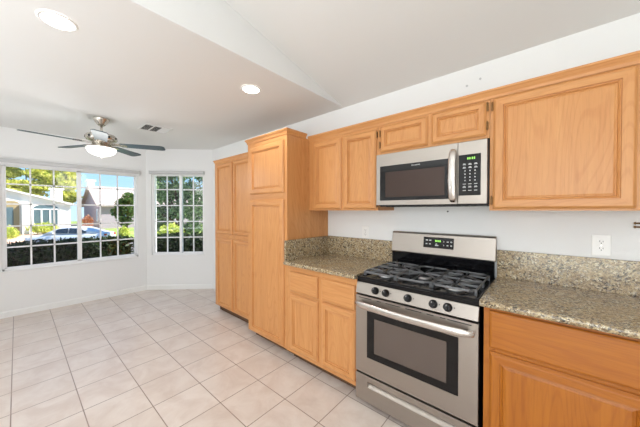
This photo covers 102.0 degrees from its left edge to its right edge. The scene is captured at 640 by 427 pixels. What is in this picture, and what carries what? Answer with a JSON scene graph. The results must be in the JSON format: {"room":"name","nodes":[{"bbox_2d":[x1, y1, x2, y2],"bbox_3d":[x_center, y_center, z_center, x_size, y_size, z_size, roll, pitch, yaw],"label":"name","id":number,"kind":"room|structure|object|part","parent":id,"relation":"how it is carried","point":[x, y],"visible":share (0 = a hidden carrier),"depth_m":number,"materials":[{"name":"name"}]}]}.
{"room":"kitchen","nodes":[
{"label":"kitchen","id":0,"kind":"room"},
{"bbox_2d":[0,126,146,311],"bbox_3d":[-3.624,0.111,3.898,0.160,2.440,1.700,1,1,41],"label":"wall","id":1,"kind":"structure","parent":0,"point":[34,287],"depth_m":3.75,"materials":[{"name":"white paint"}]},
{"bbox_2d":[0,165,138,272],"bbox_3d":[-3.599,0.044,3.872,0.112,1.407,1.465,1,1,41],"label":"window","id":2,"kind":"structure","parent":1,"relation":"in","point":[78,187],"depth_m":3.78,"materials":[{"name":"white plastic"}]},
{"bbox_2d":[6,168,77,264],"bbox_3d":[-3.820,0.042,3.615,0.014,1.303,0.703,1,1,41],"label":"grille","id":3,"kind":"object","parent":2,"relation":"attached to","point":[71,261],"depth_m":3.63,"materials":[{"name":"white plastic"}]},
{"bbox_3d":[-3.821,0.042,3.615,0.024,1.335,0.735,1,1,41],"label":"sash","id":4,"kind":"part","parent":2,"relation":"part of","materials":[{"name":"white plastic"}]},
{"bbox_2d":[0,158,139,175],"bbox_3d":[-3.546,-0.668,3.819,0.047,0.089,1.506,1,1,41],"label":"window blind","id":5,"kind":"object","parent":2,"relation":"attached to","point":[3,161],"visible":1,"depth_m":3.69,"materials":[{"name":"grey plastic"}]},
{"bbox_3d":[-3.569,0.740,3.854,0.032,0.016,1.465,1,1,41],"label":"sill","id":6,"kind":"part","parent":2,"relation":"part of","materials":[{"name":"white"}]},
{"bbox_3d":[-3.390,0.035,4.145,0.024,1.335,0.727,1,1,41],"label":"sash","id":7,"kind":"part","parent":2,"relation":"part of","materials":[{"name":"white plastic"}]},
{"bbox_2d":[81,174,133,256],"bbox_3d":[-3.389,0.035,4.144,0.014,1.303,0.695,1,1,41],"label":"grille","id":8,"kind":"object","parent":2,"relation":"attached to","point":[116,175],"depth_m":4.12,"materials":[{"name":"white plastic"}]},
{"bbox_2d":[0,285,146,318],"bbox_3d":[-3.559,1.290,3.856,0.012,0.082,1.692,1,1,41],"label":"baseboard","id":9,"kind":"structure","parent":1,"relation":"attached to","point":[6,314],"depth_m":3.75,"materials":[{"name":"white wood"}]},
{"bbox_2d":[146,149,213,284],"bbox_3d":[-2.444,0.102,4.601,1.131,2.440,0.160,0,1,-4],"label":"wall","id":10,"kind":"structure","parent":0,"point":[196,269],"depth_m":4.53,"materials":[{"name":"white paint"}]},
{"bbox_2d":[149,171,204,174],"bbox_3d":[-2.474,-0.704,4.484,0.913,0.064,0.047,0,1,-4],"label":"window blind","id":11,"kind":"object","parent":10,"relation":"attached to","point":[150,172],"visible":1,"depth_m":4.47,"materials":[{"name":"grey"}]},
{"bbox_2d":[151,174,203,255],"bbox_3d":[-2.479,0.018,4.562,0.887,1.432,0.112,0,1,-4],"label":"window","id":12,"kind":"structure","parent":10,"relation":"in","point":[154,253],"depth_m":4.54,"materials":[{"name":"white plastic"}]},
{"bbox_2d":[155,176,179,251],"bbox_3d":[-2.659,0.013,4.547,0.442,1.328,0.014,0,1,-4],"label":"grille","id":13,"kind":"object","parent":12,"relation":"attached to","point":[167,189],"depth_m":4.54,"materials":[{"name":"white plastic"}]},
{"bbox_3d":[-2.659,0.013,4.548,0.474,1.360,0.024,0,1,-4],"label":"sash","id":14,"kind":"part","parent":12,"relation":"part of","materials":[{"name":"white plastic"}]},
{"bbox_3d":[-2.476,0.727,4.531,0.887,0.016,0.032,0,1,-4],"label":"sill","id":15,"kind":"part","parent":12,"relation":"part of","materials":[{"name":"white"}]},
{"bbox_3d":[-2.266,0.012,4.598,0.406,1.360,0.024,0,1,-4],"label":"sash","id":16,"kind":"part","parent":12,"relation":"part of","materials":[{"name":"white plastic"}]},
{"bbox_2d":[183,177,202,251],"bbox_3d":[-2.266,0.012,4.598,0.374,1.328,0.014,0,1,-4],"label":"grille","id":17,"kind":"object","parent":12,"relation":"attached to","point":[193,189],"depth_m":4.59,"materials":[{"name":"white plastic"}]},
{"bbox_2d":[147,284,212,289],"bbox_3d":[-2.439,1.282,4.530,1.123,0.082,0.012,0,1,-4],"label":"baseboard","id":18,"kind":"structure","parent":10,"relation":"attached to","point":[178,286],"depth_m":4.53,"materials":[{"name":"white wood"}]},
{"bbox_2d":[0,289,409,426],"bbox_3d":[-1.576,1.428,0.987,6.780,0.120,5.000,1,1,41],"label":"floor","id":19,"kind":"structure","parent":0,"point":[172,357],"depth_m":2.19,"materials":[{"name":"beige tile"}]},
{"bbox_2d":[213,152,248,322],"bbox_3d":[-0.927,0.311,3.407,1.011,2.052,0.481,1,1,41],"label":"pantry cabinet","id":20,"kind":"object","parent":19,"relation":"on","point":[231,173],"visible":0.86,"depth_m":3.26,"materials":[{"name":"brown wood"}]},
{"bbox_3d":[-1.247,0.779,3.392,0.281,0.797,0.008,1,1,41],"label":"door panel","id":21,"kind":"part","parent":20,"relation":"part of","materials":[{"name":"brown wood"}]},
{"bbox_3d":[-1.250,-0.193,3.377,0.392,0.920,0.020,1,1,41],"label":"door","id":22,"kind":"part","parent":20,"relation":"part of","materials":[{"name":"brown wood"}]},
{"bbox_3d":[-1.247,-0.193,3.380,0.281,0.809,0.008,1,1,41],"label":"door panel","id":23,"kind":"part","parent":20,"relation":"part of","materials":[{"name":"brown wood"}]},
{"bbox_3d":[-1.250,0.779,3.389,0.392,0.908,0.020,1,1,41],"label":"door","id":24,"kind":"part","parent":20,"relation":"part of","materials":[{"name":"brown wood"}]},
{"bbox_3d":[-0.930,-0.698,3.392,1.011,0.034,0.472,1,1,41],"label":"crown molding","id":25,"kind":"part","parent":20,"relation":"part of","materials":[{"name":"brown wood"}]},
{"bbox_3d":[-0.931,-0.189,3.097,0.390,0.920,0.020,1,1,41],"label":"door","id":26,"kind":"part","parent":20,"relation":"part of","materials":[{"name":"brown wood"}]},
{"bbox_3d":[-0.931,0.783,3.110,0.390,0.908,0.020,1,1,41],"label":"door","id":27,"kind":"part","parent":20,"relation":"part of","materials":[{"name":"brown wood"}]},
{"bbox_3d":[-0.928,-0.189,3.100,0.279,0.809,0.008,1,1,41],"label":"door panel","id":28,"kind":"part","parent":20,"relation":"part of","materials":[{"name":"brown wood"}]},
{"bbox_3d":[-0.928,0.783,3.113,0.279,0.797,0.008,1,1,41],"label":"door panel","id":29,"kind":"part","parent":20,"relation":"part of","materials":[{"name":"brown wood"}]},
{"bbox_2d":[245,127,327,353],"bbox_3d":[-0.353,0.279,2.813,0.680,2.130,0.616,1,1,41],"label":"pantry cabinet","id":30,"kind":"object","parent":19,"relation":"on","point":[278,160],"visible":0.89,"depth_m":2.54,"materials":[{"name":"brown wood"}]},
{"bbox_3d":[-0.540,0.554,2.596,0.415,1.252,0.008,1,1,41],"label":"door panel","id":31,"kind":"part","parent":30,"relation":"part of","materials":[{"name":"brown wood"}]},
{"bbox_3d":[-0.540,-0.443,2.583,0.415,0.364,0.008,1,1,41],"label":"door panel","id":32,"kind":"part","parent":30,"relation":"part of","materials":[{"name":"brown wood"}]},
{"bbox_3d":[-0.542,-0.443,2.580,0.542,0.491,0.020,1,1,41],"label":"door","id":33,"kind":"part","parent":30,"relation":"part of","materials":[{"name":"brown wood"}]},
{"bbox_3d":[-0.542,0.554,2.593,0.542,1.379,0.020,1,1,41],"label":"door","id":34,"kind":"part","parent":30,"relation":"part of","materials":[{"name":"brown wood"}]},
{"bbox_3d":[-0.533,0.257,2.607,0.632,2.000,0.019,1,1,41],"label":"frame","id":35,"kind":"part","parent":30,"relation":"part of","materials":[{"name":"brown wood"}]},
{"bbox_3d":[-0.451,-0.760,2.688,0.680,0.048,0.318,1,1,41],"label":"crown molding","id":36,"kind":"part","parent":30,"relation":"part of","materials":[{"name":"brown wood"}]},
{"bbox_2d":[286,265,357,388],"bbox_3d":[0.171,0.909,2.356,0.765,0.883,0.621,1,1,41],"label":"base cabinet","id":37,"kind":"object","parent":19,"relation":"on","point":[321,307],"visible":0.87,"depth_m":2.08,"materials":[{"name":"brown wood"}]},
{"bbox_3d":[-0.141,0.972,2.236,0.224,0.385,0.008,1,1,41],"label":"door panel","id":38,"kind":"part","parent":37,"relation":"part of","materials":[{"name":"brown wood"}]},
{"bbox_3d":[-0.144,0.609,2.228,0.335,0.178,0.020,1,1,41],"label":"drawer","id":39,"kind":"part","parent":37,"relation":"part of","materials":[{"name":"brown wood"}]},
{"bbox_3d":[-0.144,0.972,2.233,0.335,0.496,0.020,1,1,41],"label":"door","id":40,"kind":"part","parent":37,"relation":"part of","materials":[{"name":"brown wood"}]},
{"bbox_2d":[283,236,391,279],"bbox_3d":[0.167,0.356,2.343,0.766,0.220,0.642,1,1,41],"label":"countertop","id":41,"kind":"structure","parent":37,"relation":"on","point":[347,257],"depth_m":2.44,"materials":[{"name":"stone"}]},
{"bbox_3d":[0.137,0.971,1.992,0.206,0.393,0.008,1,1,41],"label":"door panel","id":42,"kind":"part","parent":37,"relation":"part of","materials":[{"name":"brown wood"}]},
{"bbox_3d":[0.134,0.612,1.984,0.317,0.178,0.020,1,1,41],"label":"drawer","id":43,"kind":"part","parent":37,"relation":"part of","materials":[{"name":"brown wood"}]},
{"bbox_3d":[0.134,0.971,1.989,0.317,0.504,0.020,1,1,41],"label":"door","id":44,"kind":"part","parent":37,"relation":"part of","materials":[{"name":"brown wood"}]},
{"bbox_2d":[355,231,496,426],"bbox_3d":[0.722,0.758,1.814,0.766,1.198,0.673,1,1,41],"label":"gas range","id":45,"kind":"object","parent":19,"relation":"on","point":[420,317],"visible":0.99,"depth_m":1.64,"materials":[{"name":"silver metal"}]},
{"bbox_3d":[0.368,0.525,1.754,0.049,0.050,0.045,1,1,41],"label":"knob","id":46,"kind":"part","parent":45,"relation":"part of","materials":[{"name":"black plastic"}]},
{"bbox_3d":[0.426,0.526,1.704,0.049,0.050,0.045,1,1,41],"label":"knob","id":47,"kind":"part","parent":45,"relation":"part of","materials":[{"name":"black plastic"}]},
{"bbox_3d":[0.538,0.527,1.605,0.049,0.050,0.045,1,1,41],"label":"knob","id":48,"kind":"part","parent":45,"relation":"part of","materials":[{"name":"black plastic"}]},
{"bbox_3d":[0.514,0.634,1.583,0.740,0.046,0.053,1,1,41],"label":"handle","id":49,"kind":"part","parent":45,"relation":"part of","materials":[{"name":"silver metal"}]},
{"bbox_3d":[0.557,1.230,1.635,0.762,0.186,0.035,1,1,41],"label":"storage drawer","id":50,"kind":"part","parent":45,"relation":"part of","materials":[{"name":"silver metal"}]},
{"bbox_3d":[0.557,0.852,1.630,0.762,0.543,0.035,1,1,41],"label":"oven door","id":51,"kind":"part","parent":45,"relation":"part of","materials":[{"name":"silver metal"}]},
{"bbox_3d":[0.557,0.529,1.625,0.762,0.074,0.040,1,1,41],"label":"control panel","id":52,"kind":"part","parent":45,"relation":"part of","materials":[{"name":"silver metal"}]},
{"bbox_3d":[0.741,0.450,1.835,0.095,0.019,0.095,1,1,41],"label":"burner","id":53,"kind":"part","parent":45,"relation":"part of","materials":[{"name":"silver metal"}]},
{"bbox_2d":[357,265,494,306],"bbox_3d":[0.746,0.469,1.841,0.762,0.039,0.576,1,1,41],"label":"cooktop","id":54,"kind":"object","parent":45,"relation":"in","point":[449,296],"depth_m":1.66,"materials":[{"name":"black metal"}]},
{"bbox_3d":[0.652,0.528,1.505,0.049,0.050,0.045,1,1,41],"label":"knob","id":55,"kind":"part","parent":45,"relation":"part of","materials":[{"name":"black plastic"}]},
{"bbox_3d":[0.712,0.529,1.453,0.049,0.050,0.045,1,1,41],"label":"knob","id":56,"kind":"part","parent":45,"relation":"part of","materials":[{"name":"black plastic"}]},
{"bbox_3d":[0.829,0.454,1.586,0.120,0.019,0.120,1,1,41],"label":"burner","id":57,"kind":"part","parent":45,"relation":"part of","materials":[{"name":"silver metal"}]},
{"bbox_2d":[483,307,639,426],"bbox_3d":[1.357,0.922,1.315,0.812,0.883,0.621,1,1,41],"label":"base cabinet","id":58,"kind":"object","parent":19,"relation":"on","point":[537,372],"visible":0.84,"depth_m":1.17,"materials":[{"name":"orange wood"}]},
{"bbox_2d":[479,250,639,338],"bbox_3d":[1.354,0.370,1.302,0.848,0.220,0.642,1,1,41],"label":"countertop","id":59,"kind":"structure","parent":58,"relation":"on","point":[599,294],"depth_m":1.43,"materials":[{"name":"stone"}]},
{"bbox_3d":[1.079,0.594,1.155,0.548,0.190,0.020,1,1,41],"label":"drawer","id":60,"kind":"part","parent":58,"relation":"part of","materials":[{"name":"orange wood"}]},
{"bbox_3d":[1.079,0.972,1.160,0.548,0.522,0.020,1,1,41],"label":"door","id":61,"kind":"part","parent":58,"relation":"part of","materials":[{"name":"orange wood"}]},
{"bbox_3d":[1.081,0.972,1.163,0.429,0.403,0.008,1,1,41],"label":"door panel","id":62,"kind":"part","parent":58,"relation":"part of","materials":[{"name":"orange wood"}]},
{"bbox_2d":[0,0,639,149],"bbox_3d":[-1.576,-1.722,0.947,6.780,1.300,5.000,1,1,41],"label":"ceiling","id":63,"kind":"structure","parent":0,"point":[182,66],"depth_m":1.85,"materials":[{"name":"white paint"}]},
{"bbox_2d":[35,9,78,31],"bbox_3d":[-1.467,-1.075,1.452,0.172,0.006,0.172,1,1,41],"label":"recessed light","id":64,"kind":"object","parent":63,"relation":"in","point":[56,20],"visible":1,"depth_m":1.44,"materials":[{"name":"white"}]},
{"bbox_2d":[17,116,164,157],"bbox_3d":[-2.533,-0.870,2.969,1.228,0.454,1.222,1,1,41],"label":"ceiling fan","id":65,"kind":"object","parent":63,"relation":"hanging from","point":[102,144],"visible":1,"depth_m":2.96,"materials":[{"name":"grey painted wood"},{"name":"brushed nickel"},{"name":"frosted glass"}]},
{"bbox_3d":[-2.757,-0.800,2.660,0.136,0.029,0.455,0,1,33],"label":"blade","id":66,"kind":"part","parent":65,"relation":"part of","materials":[{"name":"grey wood"}]},
{"bbox_3d":[-2.929,-0.805,3.113,0.455,0.029,0.136,0,1,15],"label":"blade","id":67,"kind":"part","parent":65,"relation":"part of","materials":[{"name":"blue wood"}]},
{"bbox_3d":[-2.273,-0.800,2.683,0.136,0.029,0.455,-1,1,-39],"label":"blade","id":68,"kind":"part","parent":65,"relation":"part of","materials":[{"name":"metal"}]},
{"bbox_3d":[-2.531,-0.709,3.006,0.276,0.094,0.276,1,1,41],"label":"lamp shade","id":69,"kind":"part","parent":65,"relation":"part of","materials":[{"name":"white glass"}]},
{"bbox_3d":[-2.551,-0.809,3.417,0.136,0.029,0.455,0,1,-3],"label":"blade","id":70,"kind":"part","parent":65,"relation":"part of","materials":[{"name":"grey wood"}]},
{"bbox_3d":[-2.146,-0.806,3.151,0.455,0.029,0.136,0,1,-21],"label":"blade","id":71,"kind":"part","parent":65,"relation":"part of","materials":[{"name":"grey wood"}]},
{"bbox_2d":[138,123,172,133],"bbox_3d":[-2.138,-1.097,3.371,0.310,0.009,0.310,1,1,41],"label":"ceiling vent","id":72,"kind":"object","parent":63,"relation":"in","point":[147,127],"visible":1,"depth_m":3.36,"materials":[{"name":"white metal"}]},
{"bbox_2d":[241,84,260,93],"bbox_3d":[-0.603,-1.085,2.270,0.172,0.006,0.172,1,1,41],"label":"recessed light","id":73,"kind":"object","parent":63,"relation":"in","point":[251,89],"visible":1,"depth_m":2.26,"materials":[{"name":"white"}]},
{"bbox_2d":[213,13,639,283],"bbox_3d":[0.426,0.127,2.647,5.980,2.440,0.160,1,1,41],"label":"wall","id":74,"kind":"structure","parent":0,"point":[570,233],"depth_m":1.78,"materials":[{"name":"white paint"}]},
{"bbox_2d":[309,126,393,209],"bbox_3d":[0.273,-0.373,2.455,0.765,0.688,0.316,1,1,41],"label":"upper cabinet","id":75,"kind":"object","parent":74,"relation":"attached to","point":[342,168],"visible":0.93,"depth_m":2.29,"materials":[{"name":"brown wood"}]},
{"bbox_3d":[0.068,-0.363,2.444,0.216,0.525,0.008,1,1,41],"label":"door panel","id":76,"kind":"part","parent":75,"relation":"part of","materials":[{"name":"brown wood"}]},
{"bbox_3d":[0.065,-0.363,2.441,0.335,0.644,0.020,1,1,41],"label":"door","id":77,"kind":"part","parent":75,"relation":"part of","materials":[{"name":"brown wood"}]},
{"bbox_3d":[0.335,-0.360,2.210,0.206,0.525,0.008,1,1,41],"label":"door panel","id":78,"kind":"part","parent":75,"relation":"part of","materials":[{"name":"brown wood"}]},
{"bbox_3d":[0.332,-0.360,2.207,0.325,0.644,0.020,1,1,41],"label":"door","id":79,"kind":"part","parent":75,"relation":"part of","materials":[{"name":"brown wood"}]},
{"bbox_2d":[308,50,639,141],"bbox_3d":[0.714,-0.730,1.862,2.206,0.052,0.026,1,1,41],"label":"crown molding","id":80,"kind":"structure","parent":75,"relation":"attached to","point":[633,58],"depth_m":1.53,"materials":[{"name":"brown wood"}]},
{"bbox_2d":[329,236,391,261],"bbox_3d":[0.379,0.339,2.570,0.745,0.190,0.019,1,1,41],"label":"backsplash","id":81,"kind":"structure","parent":74,"relation":"attached to","point":[374,249],"depth_m":2.53,"materials":[{"name":"stone"}]},
{"bbox_2d":[362,226,368,238],"bbox_3d":[0.442,0.182,2.520,0.076,0.120,0.008,1,1,41],"label":"wall outlet","id":82,"kind":"object","parent":74,"relation":"attached to","point":[365,229],"visible":1,"depth_m":2.52,"materials":[{"name":"white plastic"}]},
{"bbox_2d":[378,99,489,154],"bbox_3d":[0.848,-0.591,1.948,0.762,0.240,0.316,1,1,41],"label":"upper cabinet","id":83,"kind":"object","parent":74,"relation":"attached to","point":[470,122],"visible":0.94,"depth_m":1.78,"materials":[{"name":"brown wood"}]},
{"bbox_3d":[0.624,-0.588,1.953,0.263,0.099,0.008,1,1,41],"label":"door panel","id":84,"kind":"part","parent":83,"relation":"part of","materials":[{"name":"brown wood"}]},
{"bbox_3d":[0.621,-0.588,1.950,0.366,0.202,0.020,1,1,41],"label":"door","id":85,"kind":"part","parent":83,"relation":"part of","materials":[{"name":"brown wood"}]},
{"bbox_2d":[376,138,489,206],"bbox_3d":[0.827,-0.258,1.927,0.758,0.417,0.380,1,1,41],"label":"microwave","id":86,"kind":"object","parent":83,"relation":"attached to","point":[456,174],"visible":0.99,"depth_m":1.77,"materials":[{"name":"silver metal"}]},
{"bbox_3d":[0.682,-0.263,1.891,0.588,0.396,0.029,1,1,41],"label":"door","id":87,"kind":"part","parent":86,"relation":"part of","materials":[{"name":"silver metal"}]},
{"bbox_3d":[0.854,-0.246,1.677,0.044,0.345,0.040,1,1,41],"label":"handle","id":88,"kind":"part","parent":86,"relation":"part of","materials":[{"name":"silver metal"}]},
{"bbox_3d":[0.966,-0.260,1.642,0.162,0.396,0.029,1,1,41],"label":"control panel","id":89,"kind":"part","parent":86,"relation":"part of","materials":[{"name":"silver metal"}]},
{"bbox_3d":[0.904,-0.588,1.707,0.223,0.105,0.008,1,1,41],"label":"door panel","id":90,"kind":"part","parent":83,"relation":"part of","materials":[{"name":"brown wood"}]},
{"bbox_3d":[0.901,-0.588,1.704,0.326,0.208,0.020,1,1,41],"label":"door","id":91,"kind":"part","parent":83,"relation":"part of","materials":[{"name":"brown wood"}]},
{"bbox_2d":[489,64,639,210],"bbox_3d":[1.390,-0.361,1.476,0.675,0.688,0.316,1,1,41],"label":"upper cabinet","id":92,"kind":"object","parent":74,"relation":"attached to","point":[571,145],"visible":1,"depth_m":1.35,"materials":[{"name":"brown wood"}]},
{"bbox_3d":[1.266,-0.360,1.393,0.437,0.541,0.008,1,1,41],"label":"door panel","id":93,"kind":"part","parent":92,"relation":"part of","materials":[{"name":"brown wood"}]},
{"bbox_2d":[497,250,639,296],"bbox_3d":[1.558,0.352,1.535,0.848,0.190,0.019,1,1,41],"label":"backsplash","id":94,"kind":"structure","parent":74,"relation":"attached to","point":[615,276],"depth_m":1.56,"materials":[{"name":"stone"}]},
{"bbox_2d":[592,235,610,255],"bbox_3d":[1.617,0.183,1.490,0.076,0.120,0.008,1,1,41],"label":"wall outlet","id":95,"kind":"object","parent":74,"relation":"attached to","point":[601,244],"visible":1,"depth_m":1.49,"materials":[{"name":"white plastic"}]},
{"bbox_2d":[597,239,605,243],"bbox_3d":[1.615,0.163,1.488,0.034,0.029,0.003,1,1,41],"label":"receptacle","id":96,"kind":"object","parent":95,"relation":"attached to","point":[599,241],"depth_m":1.49,"materials":[{"name":"white plastic"}]},
{"bbox_2d":[597,246,605,250],"bbox_3d":[1.615,0.203,1.489,0.034,0.029,0.003,1,1,41],"label":"receptacle","id":97,"kind":"object","parent":95,"relation":"attached to","point":[599,248],"depth_m":1.49,"materials":[{"name":"white plastic"}]},
{"label":"outside","id":98,"kind":"structure","parent":0,"visible":0},
{"bbox_2d":[71,221,201,237],"bbox_3d":[-16.569,1.864,48.670,33.000,1.200,43.100,1,1,41],"label":"lawn","id":99,"kind":"structure","parent":98,"point":[131,230],"depth_m":25.28,"materials":[{"name":"yellow plant"}]},
{"bbox_2d":[81,179,202,228],"bbox_3d":[-20.953,-1.247,35.748,11.600,5.350,16.850,1,1,41],"label":"house","id":100,"kind":"structure","parent":99,"relation":"on","point":[91,196],"depth_m":28.32,"materials":[{"name":"grey paint"}]},
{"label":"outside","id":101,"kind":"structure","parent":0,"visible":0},
{"bbox_3d":[-2.007,2.109,8.026,19.500,1.340,85.000,1,1,41],"label":"lawn","id":102,"kind":"structure","parent":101,"visible":0},
{"bbox_2d":[7,235,133,266],"bbox_3d":[-4.573,0.939,4.359,0.939,1.092,2.418,1,1,41],"label":"hedge","id":103,"kind":"object","parent":102,"relation":"on","point":[20,256],"visible":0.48,"depth_m":4.32,"materials":[{"name":"green plant"}]},
{"bbox_2d":[157,222,184,233],"bbox_3d":[-4.269,0.597,7.485,0.685,0.689,0.666,0,1,-15],"label":"shrub","id":104,"kind":"object","parent":102,"relation":"on","point":[172,227],"visible":0.33,"depth_m":7.41,"materials":[{"name":"green plant"}]},
{"bbox_2d":[156,176,202,234],"bbox_3d":[-4.665,-0.383,9.115,3.099,3.646,1.929,0,1,-1],"label":"tree","id":105,"kind":"object","parent":102,"relation":"on","point":[161,195],"visible":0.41,"depth_m":8.90,"materials":[{"name":"green plant"}]},
{"bbox_2d":[157,231,202,251],"bbox_3d":[-2.561,0.931,5.754,2.232,1.073,0.826,0,1,-4],"label":"hedge","id":106,"kind":"object","parent":102,"relation":"on","point":[173,243],"visible":0.22,"depth_m":5.47,"materials":[{"name":"green plant"}]},
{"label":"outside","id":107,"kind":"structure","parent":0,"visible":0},
{"bbox_3d":[-13.659,2.499,18.254,11.500,0.300,85.000,1,1,41],"label":"street","id":108,"kind":"object","parent":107,"visible":0},
{"bbox_2d":[25,226,115,241],"bbox_3d":[-17.816,1.623,18.718,4.680,1.440,1.980,0,1,-13],"label":"car","id":109,"kind":"object","parent":108,"relation":"on","point":[87,231],"visible":0.43,"depth_m":18.07,"materials":[{"name":"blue metal"}]},
{"bbox_2d":[110,192,133,242],"bbox_3d":[-14.278,0.380,18.991,1.971,3.939,1.159,0,1,-10],"label":"tree","id":110,"kind":"object","parent":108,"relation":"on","point":[128,198],"visible":0.78,"depth_m":18.80,"materials":[{"name":"green plant"}]},
{"bbox_3d":[-14.276,-0.299,18.977,1.969,2.581,1.154,0,1,-11],"label":"crown","id":111,"kind":"part","parent":110,"relation":"part of","materials":[{"name":"green plant"}]},
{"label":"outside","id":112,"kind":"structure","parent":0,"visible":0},
{"bbox_2d":[7,225,74,243],"bbox_3d":[-44.597,2.268,16.724,33.000,1.200,41.900,1,1,41],"label":"yard","id":113,"kind":"structure","parent":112,"point":[21,237],"depth_m":19.30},
{"bbox_2d":[7,225,19,238],"bbox_3d":[-22.954,1.561,19.142,1.021,1.503,1.030,0,1,-16],"label":"shrub","id":114,"kind":"object","parent":113,"relation":"on","point":[11,231],"visible":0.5,"depth_m":19.08,"materials":[{"name":"green plant"}]},
{"bbox_2d":[6,188,72,234],"bbox_3d":[-28.964,-0.506,20.634,9.700,4.250,12.850,1,1,41],"label":"house","id":115,"kind":"structure","parent":113,"relation":"on","point":[15,214],"depth_m":20.89,"materials":[{"name":"white paint"}]},
{"bbox_3d":[-23.765,0.279,19.875,0.030,1.500,0.350,1,1,41],"label":"door glass","id":116,"kind":"part","parent":115,"relation":"part of","materials":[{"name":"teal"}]},
{"bbox_3d":[-23.799,0.294,19.905,0.080,2.568,0.950,1,1,41],"label":"entry door","id":117,"kind":"part","parent":115,"relation":"part of","materials":[{"name":"blue"}]},
{"bbox_2d":[25,222,59,233],"bbox_3d":[-22.042,1.165,20.569,1.041,1.037,2.080,1,1,41],"label":"shrub","id":118,"kind":"object","parent":113,"relation":"on","point":[37,229],"visible":0.78,"depth_m":20.43,"materials":[{"name":"green plant"}]},
{"bbox_2d":[6,167,83,202],"bbox_3d":[-32.636,-2.519,28.038,10.684,8.097,3.876,-1,1,-39],"label":"tree","id":119,"kind":"object","parent":113,"relation":"on","point":[44,177],"visible":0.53,"depth_m":28.57,"materials":[{"name":"green plant"}]},
{"bbox_2d":[82,215,94,226],"bbox_3d":[-21.407,0.841,23.902,0.870,1.482,0.846,0,1,-12],"label":"shrub","id":120,"kind":"object","parent":113,"relation":"on","point":[89,220],"visible":0.7,"depth_m":23.75,"materials":[{"name":"orange plant"}]},
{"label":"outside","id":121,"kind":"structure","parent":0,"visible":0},
{"bbox_2d":[119,225,130,236],"bbox_3d":[-12.818,1.256,16.983,0.638,1.026,0.637,0,1,-15],"label":"shrub","id":122,"kind":"object","parent":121,"point":[124,231],"visible":0.8,"depth_m":16.89,"materials":[{"name":"green plant"}]}
]}

